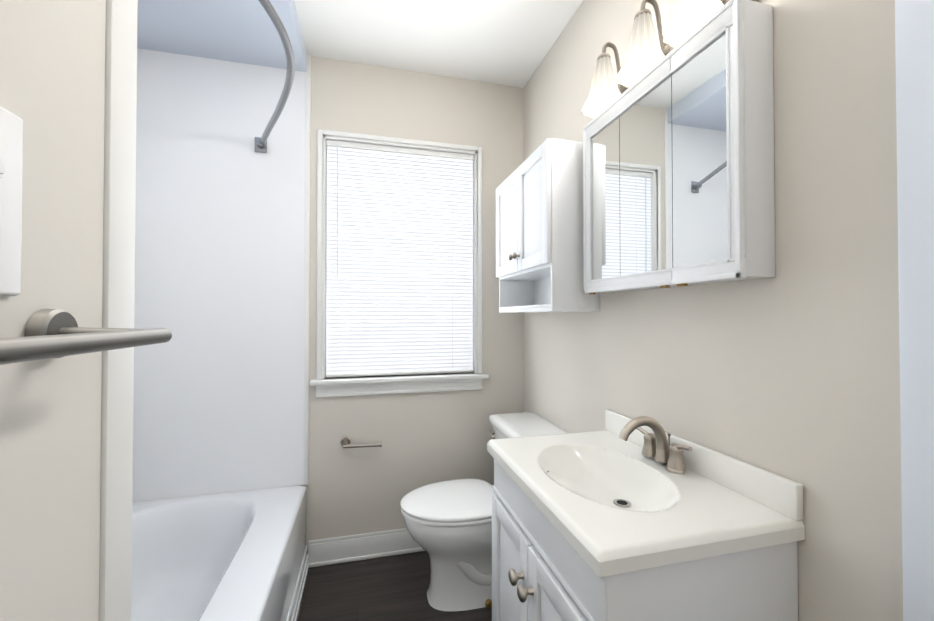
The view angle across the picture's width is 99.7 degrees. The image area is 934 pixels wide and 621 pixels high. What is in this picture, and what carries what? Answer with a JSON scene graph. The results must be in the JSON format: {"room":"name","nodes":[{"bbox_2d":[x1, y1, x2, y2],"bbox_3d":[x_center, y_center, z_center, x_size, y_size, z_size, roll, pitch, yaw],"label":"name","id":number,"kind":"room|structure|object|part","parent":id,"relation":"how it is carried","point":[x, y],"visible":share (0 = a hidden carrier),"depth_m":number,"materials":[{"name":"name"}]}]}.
{"room":"bathroom","nodes":[
{"label":"bathroom","id":0,"kind":"room"},
{"bbox_2d":[0,0,105,620],"bbox_3d":[-0.251,-0.038,-0.274,0.130,2.540,1.400,0,-1,-14],"label":"wall","id":1,"kind":"structure","parent":0,"point":[52,74],"depth_m":0.29,"materials":[{"name":"white paint"}]},
{"bbox_2d":[0,106,22,295],"bbox_3d":[-0.307,-0.075,0.246,0.016,0.128,0.078,0,-1,-14],"label":"switch plate","id":2,"kind":"object","parent":1,"relation":"attached to","point":[11,144],"visible":1,"depth_m":0.27,"materials":[{"name":"white plastic"}]},
{"bbox_2d":[0,309,171,364],"bbox_3d":[-0.240,0.015,0.098,0.072,0.039,0.526,0,-1,-14],"label":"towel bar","id":3,"kind":"object","parent":1,"relation":"attached to","point":[54,333],"visible":1,"depth_m":0.27,"materials":[{"name":"metal"}]},
{"bbox_2d":[99,0,137,620],"bbox_3d":[-0.362,-0.029,0.399,0.024,2.539,0.045,0,-1,-14],"label":"trim","id":4,"kind":"structure","parent":1,"relation":"attached to","point":[116,487],"depth_m":0.39,"materials":[{"name":"white paint"}]},
{"bbox_2d":[135,56,523,544],"bbox_3d":[-0.630,-0.009,2.080,2.230,2.540,0.150,0,-1,-14],"label":"wall","id":5,"kind":"structure","parent":0,"point":[425,438],"depth_m":2.08,"materials":[{"name":"beige paint"}]},
{"bbox_2d":[341,436,381,447],"bbox_3d":[-0.533,0.663,1.988,0.202,0.050,0.059,0,-1,-14],"label":"toilet paper holder","id":6,"kind":"object","parent":5,"relation":"attached to","point":[345,441],"visible":1,"depth_m":1.97,"materials":[{"name":"silver metal"}]},
{"bbox_2d":[308,528,424,567],"bbox_3d":[-0.226,1.200,2.074,1.142,0.122,0.030,0,-1,-14],"label":"baseboard","id":7,"kind":"structure","parent":5,"relation":"attached to","point":[341,549],"depth_m":1.97,"materials":[{"name":"white paint"}]},
{"bbox_2d":[310,129,487,396],"bbox_3d":[-0.345,-0.238,2.119,0.910,1.339,0.180,0,-1,-14],"label":"window frame","id":8,"kind":"structure","parent":5,"relation":"attached to","point":[350,386],"depth_m":2.05,"materials":[{"name":"white paint"}]},
{"bbox_2d":[326,140,473,377],"bbox_3d":[-0.341,-0.264,2.103,0.778,1.213,0.038,0,-1,-14],"label":"window blinds","id":9,"kind":"object","parent":5,"relation":"attached to","point":[399,287],"visible":0.88,"depth_m":2.10,"materials":[{"name":"white paint"}]},
{"bbox_2d":[137,0,582,87],"bbox_3d":[-0.244,-1.293,0.569,2.230,0.170,3.300,0,-1,-14],"label":"ceiling","id":10,"kind":"structure","parent":0,"point":[507,42],"depth_m":1.77,"materials":[{"name":"white paint"}]},
{"bbox_2d":[297,551,491,620],"bbox_3d":[-0.244,1.272,0.537,2.230,0.060,3.300,0,-1,-14],"label":"floor","id":11,"kind":"structure","parent":0,"point":[392,588],"depth_m":1.75,"materials":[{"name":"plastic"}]},
{"bbox_2d":[131,485,309,620],"bbox_3d":[-0.961,1.049,1.080,0.788,0.400,1.584,0,-1,-14],"label":"bathtub","id":12,"kind":"object","parent":11,"relation":"on","point":[237,556],"visible":0.81,"depth_m":1.66,"materials":[{"name":"white ceramic"}]},
{"bbox_2d":[401,412,567,610],"bbox_3d":[0.063,0.894,1.785,0.720,0.726,0.476,0,-1,-14],"label":"toilet","id":13,"kind":"object","parent":11,"relation":"on","point":[448,524],"visible":0.52,"depth_m":1.66,"materials":[{"name":"white ceramic"}]},
{"bbox_2d":[487,409,804,620],"bbox_3d":[0.361,0.770,1.056,0.502,0.956,0.663,0,-1,-14],"label":"bathroom vanity","id":14,"kind":"object","parent":11,"relation":"on","point":[621,517],"visible":1,"depth_m":0.85,"materials":[{"name":"white paint"}]},
{"bbox_2d":[523,0,902,620],"bbox_3d":[0.783,-0.026,0.736,0.150,2.540,3.150,0,-1,-14],"label":"wall","id":15,"kind":"structure","parent":0,"point":[790,370],"depth_m":0.81,"materials":[{"name":"beige paint"}]},
{"bbox_2d":[496,138,599,312],"bbox_3d":[0.315,-0.315,1.776,0.246,0.645,0.610,0,-1,-14],"label":"upper cabinet","id":16,"kind":"object","parent":15,"relation":"attached to","point":[539,236],"visible":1,"depth_m":1.51,"materials":[{"name":"white paint"}]},
{"bbox_2d":[581,0,758,117],"bbox_3d":[0.514,-0.792,1.148,0.171,0.222,0.570,0,-1,-14],"label":"sconce","id":17,"kind":"object","parent":15,"relation":"attached to","point":[666,48],"depth_m":1.12,"materials":[{"name":"white glass"}]},
{"bbox_3d":[0.504,-0.760,1.134,0.145,0.158,0.523,0,-1,-14],"label":"vanity light sconce shade","id":18,"kind":"part","parent":17,"relation":"part of","materials":[{"name":"white glass"}]},
{"bbox_2d":[583,0,774,294],"bbox_3d":[0.549,-0.365,1.147,0.102,0.612,0.620,0,-1,-14],"label":"medicine cabinet mirror","id":19,"kind":"object","parent":15,"relation":"attached to","point":[678,165],"visible":1,"depth_m":0.96,"materials":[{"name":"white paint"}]},
{"bbox_2d":[895,0,933,620],"bbox_3d":[0.840,0.177,0.158,0.022,2.120,1.007,0,-1,-14],"label":"door frame","id":20,"kind":"structure","parent":15,"relation":"attached to","point":[914,35],"depth_m":0.62,"materials":[{"name":"white paint"}]},
{"bbox_3d":[-1.252,-0.031,0.298,0.150,2.540,3.000,0,-1,-14],"label":"wall","id":21,"kind":"structure","parent":0,"visible":0},
{"bbox_2d":[132,48,310,501],"bbox_3d":[-0.970,-0.220,1.094,0.786,2.138,1.599,0,-1,-14],"label":"wall panels","id":22,"kind":"object","parent":21,"relation":"attached to","point":[222,283],"visible":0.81,"depth_m":1.86,"materials":[{"name":"white plastic"}]},
{"bbox_2d":[254,0,294,152],"bbox_3d":[-0.685,-0.810,1.173,0.302,0.072,1.593,0,-1,-14],"label":"shower rod","id":23,"kind":"object","parent":22,"relation":"attached to","point":[277,22],"visible":1,"depth_m":1.33,"materials":[{"name":"metal"}]}
]}

